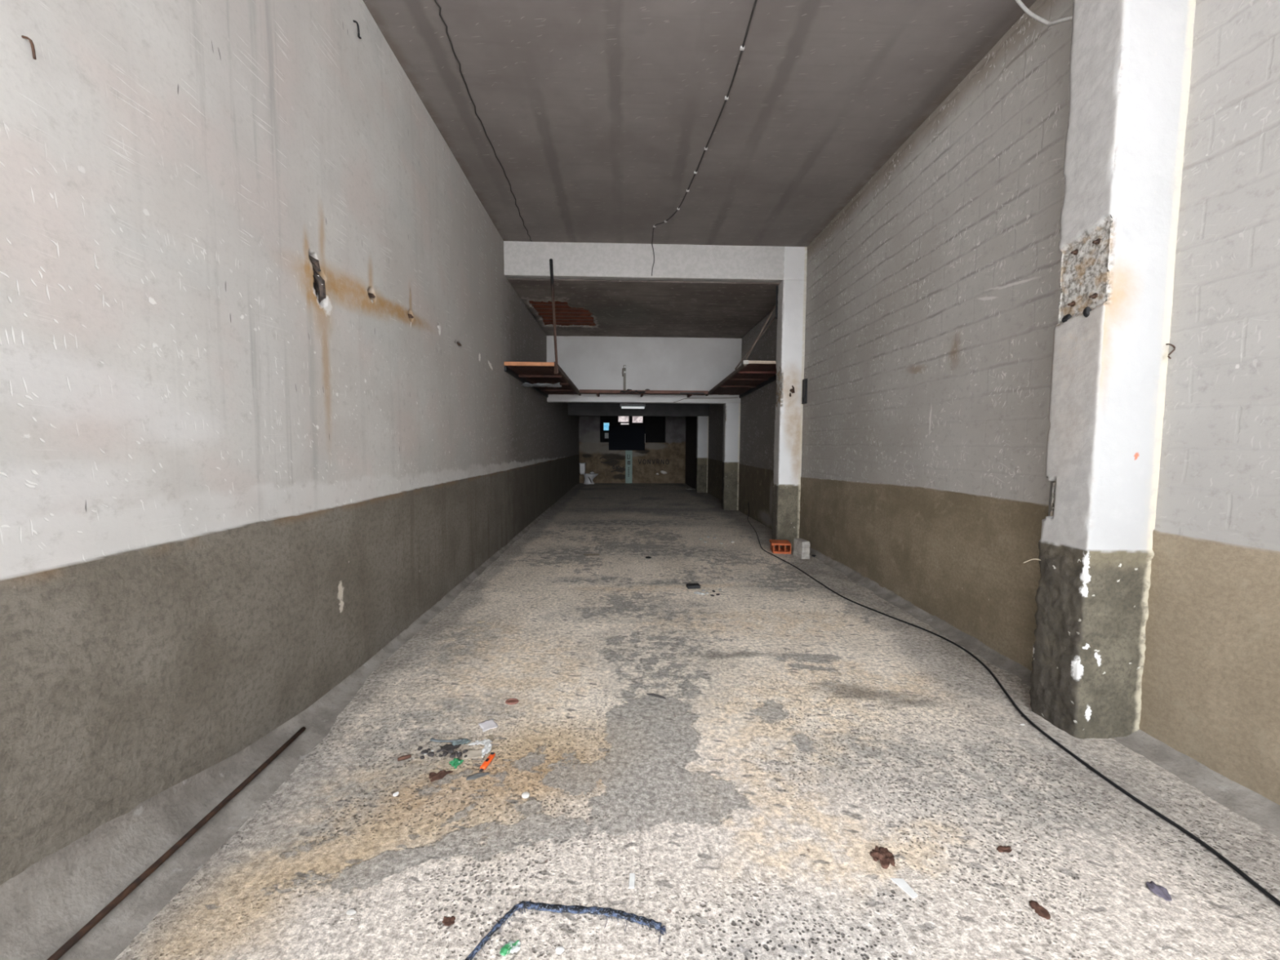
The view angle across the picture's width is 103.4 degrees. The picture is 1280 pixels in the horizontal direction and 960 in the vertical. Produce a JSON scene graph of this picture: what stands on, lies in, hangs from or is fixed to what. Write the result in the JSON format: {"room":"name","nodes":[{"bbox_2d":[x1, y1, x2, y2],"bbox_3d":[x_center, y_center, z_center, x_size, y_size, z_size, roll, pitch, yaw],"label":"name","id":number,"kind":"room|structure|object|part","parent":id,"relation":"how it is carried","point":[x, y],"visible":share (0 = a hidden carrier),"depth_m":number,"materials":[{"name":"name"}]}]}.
{"room":"empty warehouse","nodes":[
{"label":"empty warehouse","id":0,"kind":"room"},
{"bbox_2d":[0,0,579,885],"bbox_3d":[-2.242,-1.417,9.785,0.316,4.549,21.057,0,4,-2],"label":"wall","id":1,"kind":"structure","parent":0,"point":[226,489],"depth_m":2.20,"materials":[{"name":"paint"}]},
{"bbox_2d":[21,35,36,59],"bbox_3d":[-1.811,-1.278,1.492,0.043,0.063,0.010,0,4,-2],"label":"nail","id":2,"kind":"object","parent":1,"relation":"attached to","point":[33,53],"visible":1,"depth_m":1.49,"materials":[{"name":"metal"}]},
{"bbox_2d":[0,482,579,959],"bbox_3d":[-1.953,0.678,9.940,0.301,0.361,21.057,0,4,-2],"label":"curb","id":3,"kind":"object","parent":1,"relation":"attached to","point":[46,904],"depth_m":1.78,"materials":[{"name":"grey concrete"}]},
{"bbox_2d":[46,726,306,959],"bbox_3d":[-1.715,1.360,1.863,0.035,0.052,1.642,0,4,-4],"label":"rod","id":4,"kind":"object","parent":3,"relation":"on","point":[99,917],"visible":1,"depth_m":1.79,"materials":[{"name":"black metal"}]},
{"bbox_2d":[308,254,326,303],"bbox_3d":[-1.883,-1.163,2.933,0.082,0.267,0.103,0,4,-2],"label":"bracket","id":5,"kind":"object","parent":1,"relation":"attached to","point":[320,281],"visible":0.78,"depth_m":2.94,"materials":[{"name":"metal"}]},
{"bbox_2d":[352,20,361,39],"bbox_3d":[-1.867,-2.971,3.340,0.044,0.085,0.069,0,4,-2],"label":"wall hook","id":6,"kind":"object","parent":1,"relation":"attached to","point":[354,21],"visible":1,"depth_m":3.32,"materials":[{"name":"black metal"}]},
{"bbox_2d":[368,293,375,297],"bbox_3d":[-1.900,-1.301,3.562,0.065,0.036,0.032,0,4,-2],"label":"stub","id":7,"kind":"object","parent":1,"relation":"attached to","point":[371,295],"visible":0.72,"depth_m":3.55,"materials":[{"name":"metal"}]},
{"bbox_2d":[503,258,581,397],"bbox_3d":[-1.684,-2.566,9.534,0.828,1.702,4.380,0,4,-2],"label":"shelf","id":8,"kind":"object","parent":1,"relation":"attached to","point":[531,372],"visible":0.94,"depth_m":8.20,"materials":[{"name":"brown wood"}]},
{"bbox_2d":[521,382,561,387],"bbox_3d":[-1.724,-1.666,8.850,0.691,0.051,0.505,0,4,-8],"label":"plastic sheet","id":9,"kind":"object","parent":8,"relation":"attached to","point":[525,384],"visible":0.99,"depth_m":8.79,"materials":[{"name":"grey plastic"}]},
{"bbox_3d":[-1.270,-2.425,7.470,0.041,1.694,0.238,-2,5,-34],"label":"hanger post","id":10,"kind":"part","parent":8,"relation":"part of","materials":[{"name":"metal"}]},
{"bbox_3d":[-1.326,-1.854,9.651,0.045,0.070,4.270,0,4,-2],"label":"edge rail","id":11,"kind":"part","parent":8,"relation":"part of","materials":[{"name":"metal"}]},
{"bbox_2d":[528,300,637,337],"bbox_3d":[0.176,-3.315,9.890,4.745,0.172,4.351,0,4,-2],"label":"ceiling","id":12,"kind":"structure","parent":0,"point":[565,315],"depth_m":9.89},
{"bbox_2d":[578,415,685,483],"bbox_3d":[-0.187,-1.423,20.511,4.745,3.100,0.204,0,4,-2],"label":"wall","id":13,"kind":"structure","parent":0,"point":[660,462],"depth_m":20.45,"materials":[{"name":"paint"}]},
{"bbox_2d":[608,426,644,450],"bbox_3d":[-0.523,-1.681,20.337,1.465,0.965,0.087,0,4,-2],"label":"sheet","id":14,"kind":"object","parent":13,"relation":"attached to","point":[620,437],"visible":1,"depth_m":20.30,"materials":[{"name":"black"}]},
{"bbox_2d":[600,416,665,442],"bbox_3d":[-0.246,-1.702,22.369,5.800,3.600,3.543,0,4,-2],"label":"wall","id":15,"kind":"structure","parent":0,"point":[655,426],"depth_m":23.90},
{"bbox_2d":[604,431,608,439],"bbox_3d":[-1.574,-2.093,23.847,0.277,0.360,0.048,0,4,-2],"label":"window","id":16,"kind":"structure","parent":15,"relation":"in","point":[606,433],"depth_m":23.83,"materials":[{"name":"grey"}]},
{"bbox_2d":[602,422,610,431],"bbox_3d":[-1.583,-2.517,23.817,0.360,0.450,0.048,0,4,-2],"label":"window","id":17,"kind":"structure","parent":15,"relation":"in","point":[606,425],"depth_m":23.80,"materials":[{"name":"blue glass"}]},
{"bbox_3d":[-1.583,-2.517,23.818,0.260,0.350,0.020,0,4,-2],"label":"pane","id":18,"kind":"part","parent":17,"relation":"part of","materials":[{"name":"blue glass"}]},
{"bbox_2d":[617,416,644,423],"bbox_3d":[-0.445,-2.967,23.824,1.247,0.620,0.048,0,4,-2],"label":"window","id":19,"kind":"structure","parent":15,"relation":"in","point":[636,420],"depth_m":23.82,"materials":[{"name":"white glass"}]},
{"bbox_3d":[-0.772,-2.983,23.813,0.491,0.490,0.020,0,4,-2],"label":"pane","id":20,"kind":"part","parent":19,"relation":"part of","materials":[{"name":"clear glass"}]},
{"bbox_3d":[-0.111,-2.966,23.836,0.480,0.520,0.020,0,4,-2],"label":"pane","id":21,"kind":"part","parent":19,"relation":"part of","materials":[{"name":"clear glass"}]},
{"bbox_2d":[568,402,708,416],"bbox_3d":[-0.062,-2.367,16.423,4.615,0.573,0.285,0,4,-2],"label":"beam","id":22,"kind":"structure","parent":0,"point":[574,408],"depth_m":16.30,"materials":[{"name":"white paint"}]},
{"bbox_2d":[506,278,780,337],"bbox_3d":[0.180,-3.195,9.753,4.547,0.048,4.043,0,4,-2],"label":"ceiling","id":23,"kind":"structure","parent":0,"point":[618,308],"depth_m":9.09,"materials":[{"name":"paint"}]},
{"bbox_2d":[546,335,742,404],"bbox_3d":[0.089,-2.587,11.959,4.615,1.516,0.286,0,4,-2],"label":"beam","id":24,"kind":"structure","parent":0,"point":[590,362],"depth_m":11.82,"materials":[{"name":"white paint"}]},
{"bbox_2d":[622,364,626,390],"bbox_3d":[-0.374,-2.354,11.784,0.092,0.638,0.060,0,4,-2],"label":"conduit pipe","id":25,"kind":"object","parent":24,"relation":"attached to","point":[624,366],"visible":0.87,"depth_m":11.77,"materials":[{"name":"grey metal"}]},
{"bbox_2d":[579,389,708,397],"bbox_3d":[0.083,-1.977,11.572,2.890,0.105,0.555,0,4,-2],"label":"shelf","id":26,"kind":"object","parent":24,"relation":"attached to","point":[597,392],"visible":0.99,"depth_m":11.34,"materials":[{"name":"brown wood"}]},
{"bbox_2d":[620,389,645,393],"bbox_3d":[-0.152,-1.980,11.274,0.576,0.094,0.062,0,4,-2],"label":"cable bundle","id":27,"kind":"object","parent":26,"relation":"hanging from","point":[623,391],"visible":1,"depth_m":11.27,"materials":[{"name":"black rubber"}]},
{"bbox_2d":[673,397,734,402],"bbox_3d":[1.546,-1.887,11.904,1.522,0.138,0.024,0,4,-2],"label":"wire","id":28,"kind":"object","parent":24,"relation":"attached to","point":[701,397],"visible":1,"depth_m":11.90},
{"bbox_2d":[503,240,807,282],"bbox_3d":[0.236,-3.290,7.652,4.615,0.492,0.166,0,4,-2],"label":"beam","id":29,"kind":"structure","parent":0,"point":[522,260],"depth_m":7.58,"materials":[{"name":"white paint"}]},
{"bbox_2d":[684,416,697,488],"bbox_3d":[2.024,-1.260,18.714,0.235,3.050,3.557,0,4,-2],"label":"wall","id":30,"kind":"structure","parent":0,"point":[691,421],"depth_m":18.84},
{"bbox_2d":[114,483,1279,959],"bbox_3d":[0.157,0.985,10.032,5.145,0.250,21.457,0,4,-2],"label":"floor","id":31,"kind":"structure","parent":0,"point":[801,729],"depth_m":2.22,"materials":[{"name":"concrete"}]},
{"bbox_2d":[346,907,356,915],"bbox_3d":[-0.951,1.425,1.667,0.032,0.016,0.025,0,4,-2],"label":"stone","id":32,"kind":"object","parent":31,"relation":"on","point":[352,911],"visible":1,"depth_m":1.66,"materials":[{"name":"white stone"}]},
{"bbox_2d":[392,791,399,796],"bbox_3d":[-1.079,1.387,2.231,0.024,0.012,0.027,0,4,-2],"label":"pebble","id":33,"kind":"object","parent":31,"relation":"on","point":[396,793],"visible":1,"depth_m":2.23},
{"bbox_2d":[397,754,411,761],"bbox_3d":[-1.158,1.364,2.482,0.061,0.020,0.020,-2,4,-27],"label":"stub","id":34,"kind":"object","parent":31,"relation":"on","point":[405,757],"visible":1,"depth_m":2.48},
{"bbox_2d":[420,749,428,753],"bbox_3d":[-1.080,1.364,2.533,0.036,0.016,0.029,-3,5,-37],"label":"crumb","id":35,"kind":"object","parent":31,"relation":"on","point":[425,751],"visible":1,"depth_m":2.53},
{"bbox_2d":[427,751,434,756],"bbox_3d":[-1.040,1.365,2.518,0.039,0.016,0.027,1,4,12],"label":"crumb","id":36,"kind":"object","parent":31,"relation":"on","point":[430,753],"visible":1,"depth_m":2.51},
{"bbox_2d":[428,769,453,782],"bbox_3d":[-0.931,1.379,2.367,0.111,0.011,0.066,-2,4,-25],"label":"leaf","id":37,"kind":"object","parent":31,"relation":"on","point":[440,775],"visible":1,"depth_m":2.37,"materials":[{"name":"brown plant"}]},
{"bbox_2d":[442,751,448,755],"bbox_3d":[-0.972,1.365,2.522,0.025,0.017,0.037,0,4,2],"label":"crumb","id":38,"kind":"object","parent":31,"relation":"on","point":[445,753],"visible":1,"depth_m":2.51,"materials":[{"name":"black"}]},
{"bbox_2d":[430,737,462,742],"bbox_3d":[-1.011,1.355,2.633,0.167,0.013,0.027,1,4,3],"label":"strip","id":39,"kind":"object","parent":31,"relation":"on","point":[431,739],"visible":1,"depth_m":2.62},
{"bbox_2d":[441,915,455,926],"bbox_3d":[-0.621,1.431,1.641,0.042,0.011,0.036,0,4,-2],"label":"scrap","id":40,"kind":"object","parent":31,"relation":"on","point":[448,921],"visible":1,"depth_m":1.64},
{"bbox_2d":[440,743,461,751],"bbox_3d":[-0.965,1.361,2.575,0.102,0.018,0.066,-1,4,-13],"label":"wrapper","id":41,"kind":"object","parent":31,"relation":"on","point":[446,747],"visible":1,"depth_m":2.58,"materials":[{"name":"black plastic"}]},
{"bbox_2d":[448,748,453,753],"bbox_3d":[-0.951,1.364,2.540,0.032,0.016,0.030,0,4,-10],"label":"crumb","id":42,"kind":"object","parent":31,"relation":"on","point":[450,751],"visible":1,"depth_m":2.53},
{"bbox_2d":[448,757,463,768],"bbox_3d":[-0.894,1.371,2.452,0.062,0.016,0.066,2,4,21],"label":"scrap","id":43,"kind":"object","parent":31,"relation":"on","point":[455,762],"visible":1,"depth_m":2.45,"materials":[{"name":"plastic"}]},
{"bbox_2d":[456,751,462,757],"bbox_3d":[-0.899,1.367,2.515,0.026,0.014,0.036,0,4,-3],"label":"crumb","id":44,"kind":"object","parent":31,"relation":"on","point":[459,754],"visible":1,"depth_m":2.51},
{"bbox_2d":[451,737,471,746],"bbox_3d":[-0.927,1.358,2.623,0.102,0.017,0.056,0,4,-8],"label":"wrapper","id":45,"kind":"object","parent":31,"relation":"on","point":[465,740],"visible":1,"depth_m":2.62,"materials":[{"name":"grey plastic"}]},
{"bbox_2d":[462,747,484,759],"bbox_3d":[-0.828,1.369,2.530,0.123,0.010,0.078,0,4,-8],"label":"card","id":46,"kind":"object","parent":31,"relation":"on","point":[473,753],"visible":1,"depth_m":2.52,"materials":[{"name":"white paper"}]},
{"bbox_2d":[466,772,490,780],"bbox_3d":[-0.756,1.383,2.365,0.113,0.006,0.036,-1,4,-22],"label":"flake","id":47,"kind":"object","parent":31,"relation":"on","point":[474,776],"visible":1,"depth_m":2.36,"materials":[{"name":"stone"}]},
{"bbox_2d":[467,738,493,745],"bbox_3d":[-0.827,1.358,2.617,0.126,0.018,0.052,0,4,-8],"label":"paper","id":48,"kind":"object","parent":31,"relation":"on","point":[477,742],"visible":1,"depth_m":2.62,"materials":[{"name":"white paper"}]},
{"bbox_2d":[480,741,492,757],"bbox_3d":[-0.776,1.362,2.556,0.047,0.021,0.117,1,4,4],"label":"paper","id":49,"kind":"object","parent":31,"relation":"on","point":[487,747],"visible":1,"depth_m":2.55,"materials":[{"name":"white paper"}]},
{"bbox_2d":[479,751,495,772],"bbox_3d":[-0.742,1.367,2.453,0.030,0.023,0.130,1,4,10],"label":"lighter","id":50,"kind":"object","parent":31,"relation":"on","point":[491,757],"visible":1,"depth_m":2.44,"materials":[{"name":"orange plastic"}]},
{"bbox_2d":[478,719,497,732],"bbox_3d":[-0.837,1.352,2.791,0.091,0.007,0.107,-2,5,-30],"label":"paper","id":51,"kind":"object","parent":31,"relation":"on","point":[486,725],"visible":1,"depth_m":2.79,"materials":[{"name":"white paper"}]},
{"bbox_2d":[485,735,493,739],"bbox_3d":[-0.793,1.359,2.669,0.059,0.010,0.025,3,5,32],"label":"white curl","id":52,"kind":"object","parent":31,"relation":"on","point":[489,737],"visible":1,"depth_m":2.67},
{"bbox_2d":[499,939,520,955],"bbox_3d":[-0.399,1.434,1.554,0.064,0.018,0.047,-1,4,-19],"label":"scrap","id":53,"kind":"object","parent":31,"relation":"on","point":[512,946],"visible":1,"depth_m":1.55,"materials":[{"name":"green plastic"}]},
{"bbox_2d":[505,697,518,704],"bbox_3d":[-0.770,1.333,3.041,0.080,0.010,0.064,0,4,-2],"label":"cap","id":54,"kind":"object","parent":31,"relation":"on","point":[513,700],"visible":1,"depth_m":3.04,"materials":[{"name":"red plastic"}]},
{"bbox_2d":[521,791,529,798],"bbox_3d":[-0.505,1.391,2.232,0.036,0.010,0.036,0,4,-2],"label":"cap","id":55,"kind":"object","parent":31,"relation":"on","point":[526,794],"visible":1,"depth_m":2.23,"materials":[{"name":"white plastic"}]},
{"bbox_2d":[555,946,564,954],"bbox_3d":[-0.245,1.440,1.549,0.024,0.010,0.024,4,5,40],"label":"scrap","id":56,"kind":"object","parent":31,"relation":"on","point":[560,949],"visible":1,"depth_m":1.54,"materials":[{"name":"white paper"}]},
{"bbox_2d":[465,900,666,959],"bbox_3d":[-0.313,1.432,1.579,0.769,0.018,0.297,-1,4,-22],"label":"strap","id":57,"kind":"object","parent":31,"relation":"on","point":[632,917],"visible":1,"depth_m":1.66,"materials":[{"name":"blue fabric"}]},
{"bbox_2d":[578,462,598,484],"bbox_3d":[-2.019,-0.258,19.974,0.735,0.830,0.420,0,4,-2],"label":"toilet","id":58,"kind":"object","parent":31,"relation":"on","point":[588,477],"visible":1,"depth_m":19.85,"materials":[{"name":"white ceramic"}]},
{"bbox_3d":[-1.943,-0.043,19.991,0.580,0.400,0.380,0,4,-2],"label":"bowl","id":59,"kind":"part","parent":58,"relation":"part of","materials":[{"name":"white ceramic"}]},
{"bbox_2d":[583,553,599,555],"bbox_3d":[-0.677,1.049,7.107,0.234,0.016,0.113,0,4,-2],"label":"scrap","id":60,"kind":"object","parent":31,"relation":"on","point":[591,554],"visible":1,"depth_m":7.09,"materials":[{"name":"grey"}]},
{"bbox_2d":[625,450,632,483],"bbox_3d":[-0.450,-0.531,20.428,0.270,1.330,0.065,0,4,-2],"label":"board","id":61,"kind":"object","parent":31,"relation":"on","point":[628,454],"visible":0.99,"depth_m":20.42,"materials":[{"name":"paint"}]},
{"bbox_2d":[628,873,635,888],"bbox_3d":[-0.028,1.426,1.798,0.020,0.006,0.060,0,4,2],"label":"stick","id":62,"kind":"object","parent":31,"relation":"on","point":[632,876],"visible":1,"depth_m":1.79,"materials":[{"name":"white paper"}]},
{"bbox_2d":[646,693,666,698],"bbox_3d":[0.099,1.329,3.119,0.128,0.012,0.024,2,4,27],"label":"twig","id":63,"kind":"object","parent":31,"relation":"on","point":[649,694],"visible":1,"depth_m":3.11,"materials":[{"name":"grey wood"}]},
{"bbox_2d":[685,582,700,588],"bbox_3d":[0.581,1.157,5.516,0.140,0.035,0.100,0,4,-8],"label":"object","id":64,"kind":"object","parent":31,"relation":"on","point":[695,585],"visible":1,"depth_m":5.47,"materials":[{"name":"rubber"}]},
{"bbox_2d":[693,591,705,595],"bbox_3d":[0.618,1.177,5.279,0.116,0.028,0.092,0,4,-2],"label":"wrapper","id":65,"kind":"object","parent":31,"relation":"on","point":[697,592],"visible":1,"depth_m":5.27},
{"bbox_2d":[769,539,791,554],"bbox_3d":[2.056,0.976,7.407,0.276,0.152,0.300,1,4,7],"label":"brick","id":66,"kind":"object","parent":31,"relation":"on","point":[777,543],"visible":1,"depth_m":7.32,"materials":[{"name":"orange brick"}]},
{"bbox_2d":[792,537,809,559],"bbox_3d":[2.251,0.955,7.043,0.124,0.246,0.265,0,4,-9],"label":"concrete block","id":67,"kind":"object","parent":31,"relation":"on","point":[801,546],"visible":1,"depth_m":6.93,"materials":[{"name":"grey concrete"}]},
{"bbox_2d":[870,845,894,869],"bbox_3d":[0.916,1.417,1.906,0.085,0.019,0.095,-1,4,-13],"label":"rag","id":68,"kind":"object","parent":31,"relation":"on","point":[883,855],"visible":1,"depth_m":1.90,"materials":[{"name":"brown fabric"}]},
{"bbox_2d":[890,878,917,898],"bbox_3d":[0.935,1.433,1.783,0.036,0.005,0.088,-2,4,-26],"label":"shard","id":69,"kind":"object","parent":31,"relation":"on","point":[900,882],"visible":1,"depth_m":1.78},
{"bbox_2d":[996,845,1012,852],"bbox_3d":[1.405,1.422,1.944,0.063,0.010,0.037,0,4,-8],"label":"flake","id":70,"kind":"object","parent":31,"relation":"on","point":[1000,848],"visible":1,"depth_m":1.95,"materials":[{"name":"brown"}]},
{"bbox_2d":[747,502,1279,906],"bbox_3d":[2.149,0.994,5.963,0.599,0.330,10.215,0,4,-1],"label":"cable","id":71,"kind":"object","parent":31,"relation":"on","point":[1220,856],"visible":1,"depth_m":2.40,"materials":[{"name":"black rubber"}]},
{"bbox_2d":[1028,900,1050,919],"bbox_3d":[1.341,1.439,1.693,0.044,0.009,0.068,0,4,-2],"label":"leaf","id":72,"kind":"object","parent":31,"relation":"on","point":[1040,910],"visible":1,"depth_m":1.69,"materials":[{"name":"brown plant"}]},
{"bbox_2d":[1146,880,1172,901],"bbox_3d":[1.814,1.435,1.767,0.062,0.014,0.064,4,5,44],"label":"scrap","id":73,"kind":"object","parent":31,"relation":"on","point":[1160,891],"visible":1,"depth_m":1.76,"materials":[{"name":"plastic"}]},
{"bbox_2d":[362,0,1035,246],"bbox_3d":[0.393,-3.368,3.449,5.145,0.250,8.919,0,4,-2],"label":"ceiling","id":74,"kind":"structure","parent":0,"point":[599,117],"depth_m":4.37,"materials":[{"name":"paint"}]},
{"bbox_2d":[434,0,532,241],"bbox_3d":[-1.492,-3.365,5.153,0.068,0.011,4.643,0,4,-3],"label":"wire","id":75,"kind":"object","parent":74,"relation":"attached to","point":[435,1],"visible":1,"depth_m":4.40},
{"bbox_2d":[651,0,757,275],"bbox_3d":[0.566,-3.130,5.208,0.248,0.472,4.788,0,4,-9],"label":"wire","id":76,"kind":"object","parent":74,"relation":"attached to","point":[742,47],"visible":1,"depth_m":4.58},
{"bbox_2d":[1015,0,1072,26],"bbox_3d":[2.397,-2.862,3.001,0.053,0.680,0.578,1,4,4],"label":"cable","id":77,"kind":"object","parent":74,"relation":"hanging from","point":[1020,2],"visible":0.96,"depth_m":3.03,"materials":[{"name":"white plastic"}]},
{"bbox_2d":[695,416,708,493],"bbox_3d":[2.043,-0.833,16.600,0.387,2.490,0.311,0,4,-2],"label":"pillar","id":78,"kind":"structure","parent":0,"point":[702,431],"depth_m":16.46,"materials":[{"name":"white paint"}]},
{"bbox_2d":[721,403,740,510],"bbox_3d":[2.192,-0.554,12.169,0.388,2.548,0.309,0,4,-2],"label":"pillar","id":79,"kind":"structure","parent":0,"point":[731,411],"depth_m":12.04,"materials":[{"name":"white paint"}]},
{"bbox_2d":[771,280,806,544],"bbox_3d":[2.335,-1.018,7.937,0.387,4.060,0.309,0,4,-2],"label":"pillar","id":80,"kind":"structure","parent":0,"point":[791,316],"depth_m":7.81,"materials":[{"name":"white paint"}]},
{"bbox_2d":[775,285,777,319],"bbox_3d":[2.163,-2.798,7.965,0.040,0.505,0.024,0,4,-2],"label":"strip","id":81,"kind":"object","parent":80,"relation":"attached to","point":[776,295],"visible":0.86,"depth_m":7.96,"materials":[{"name":"black rubber"}]},
{"bbox_2d":[789,385,795,396],"bbox_3d":[2.337,-1.367,7.762,0.081,0.174,0.069,0,4,-2],"label":"bracket","id":82,"kind":"object","parent":80,"relation":"attached to","point":[792,390],"visible":1,"depth_m":7.75,"materials":[{"name":"metal"}]},
{"bbox_2d":[707,0,1279,804],"bbox_3d":[2.586,-1.401,9.947,0.313,4.549,21.057,0,4,-2],"label":"wall","id":83,"kind":"structure","parent":0,"point":[932,296],"depth_m":3.48,"materials":[{"name":"white paint"}]},
{"bbox_2d":[705,360,776,398],"bbox_3d":[2.006,-1.912,9.943,0.866,0.239,3.839,0,4,-2],"label":"shelf","id":84,"kind":"object","parent":83,"relation":"attached to","point":[750,376],"visible":0.78,"depth_m":9.46,"materials":[{"name":"brown wood"}]},
{"bbox_3d":[1.623,-1.922,9.960,0.040,0.172,3.780,0,4,-2],"label":"edge rail","id":85,"kind":"part","parent":84,"relation":"part of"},
{"bbox_3d":[1.680,-1.870,8.026,0.085,0.061,0.032,0,4,-2],"label":"corner plate","id":86,"kind":"part","parent":84,"relation":"part of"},
{"bbox_2d":[745,305,775,359],"bbox_3d":[1.914,-2.332,8.021,0.482,0.866,0.028,0,4,-1],"label":"rod","id":87,"kind":"object","parent":84,"relation":"on","point":[774,308],"visible":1,"depth_m":8.01,"materials":[{"name":"metal"}]},
{"bbox_2d":[734,315,775,369],"bbox_3d":[2.065,-2.460,8.684,0.851,1.084,0.026,2,4,18],"label":"rod","id":88,"kind":"object","parent":83,"relation":"attached to","point":[773,319],"visible":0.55,"depth_m":8.68,"materials":[{"name":"brown metal"}]},
{"bbox_2d":[801,378,807,404],"bbox_3d":[2.480,-1.344,7.667,0.084,0.370,0.131,0,4,-2],"label":"plate","id":89,"kind":"object","parent":83,"relation":"attached to","point":[804,397],"visible":1,"depth_m":7.62,"materials":[{"name":"black metal"}]},
{"bbox_2d":[808,546,1279,837],"bbox_3d":[2.527,1.267,3.768,0.220,0.091,8.369,0,4,-2],"label":"curb","id":90,"kind":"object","parent":83,"relation":"attached to","point":[1241,800],"depth_m":2.55,"materials":[{"name":"grey concrete"}]},
{"bbox_2d":[1029,0,1195,738],"bbox_3d":[2.510,-0.899,2.699,0.388,4.549,0.336,0,4,-2],"label":"pillar","id":91,"kind":"structure","parent":0,"point":[1131,60],"depth_m":2.61,"materials":[{"name":"white paint"}]},
{"bbox_2d":[1061,314,1071,322],"bbox_3d":[2.340,-0.882,2.773,0.028,0.052,0.053,0,4,-2],"label":"lump","id":92,"kind":"object","parent":91,"relation":"attached to","point":[1066,317],"visible":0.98,"depth_m":2.76,"materials":[{"name":"black rubber"}]},
{"bbox_2d":[1067,301,1075,306],"bbox_3d":[2.342,-0.955,2.741,0.041,0.030,0.029,0,4,-2],"label":"bolt","id":93,"kind":"object","parent":91,"relation":"attached to","point":[1072,304],"visible":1,"depth_m":2.73,"materials":[{"name":"metal"}]},
{"bbox_2d":[1071,248,1078,254],"bbox_3d":[2.344,-1.228,2.723,0.041,0.030,0.029,0,4,-2],"label":"bolt","id":94,"kind":"object","parent":91,"relation":"attached to","point":[1075,251],"visible":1,"depth_m":2.72,"materials":[{"name":"metal"}]},
{"bbox_2d":[1083,306,1091,317],"bbox_3d":[2.337,-0.876,2.639,0.026,0.060,0.041,0,4,-2],"label":"lump","id":95,"kind":"object","parent":91,"relation":"attached to","point":[1086,310],"visible":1,"depth_m":2.63,"materials":[{"name":"black rubber"}]},
{"bbox_2d":[1088,293,1097,298],"bbox_3d":[2.347,-0.952,2.615,0.041,0.030,0.029,0,4,-2],"label":"bolt","id":96,"kind":"object","parent":91,"relation":"attached to","point":[1094,295],"visible":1,"depth_m":2.61,"materials":[{"name":"metal"}]},
{"bbox_2d":[1092,238,1101,244],"bbox_3d":[2.348,-1.225,2.598,0.041,0.030,0.029,0,4,-2],"label":"bolt","id":97,"kind":"object","parent":91,"relation":"attached to","point":[1096,242],"visible":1,"depth_m":2.59,"materials":[{"name":"metal"}]},
{"bbox_2d":[1165,343,1175,359],"bbox_3d":[2.669,-0.651,2.552,0.033,0.081,0.040,0,4,-2],"label":"wall hook","id":98,"kind":"object","parent":91,"relation":"attached to","point":[1172,345],"visible":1,"depth_m":2.54,"materials":[{"name":"metal"}]},
{"bbox_3d":[-0.041,-2.734,16.306,4.745,0.200,8.417,0,4,-2],"label":"ceiling","id":99,"kind":"structure","parent":0,"visible":0},
{"bbox_2d":[619,403,645,408],"bbox_3d":[-0.199,-2.216,13.881,0.700,0.510,0.137,0,4,-2],"label":"lamp","id":100,"kind":"object","parent":99,"relation":"hanging from","point":[624,406],"visible":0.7,"depth_m":13.84,"materials":[{"name":"white plastic"}]}
]}

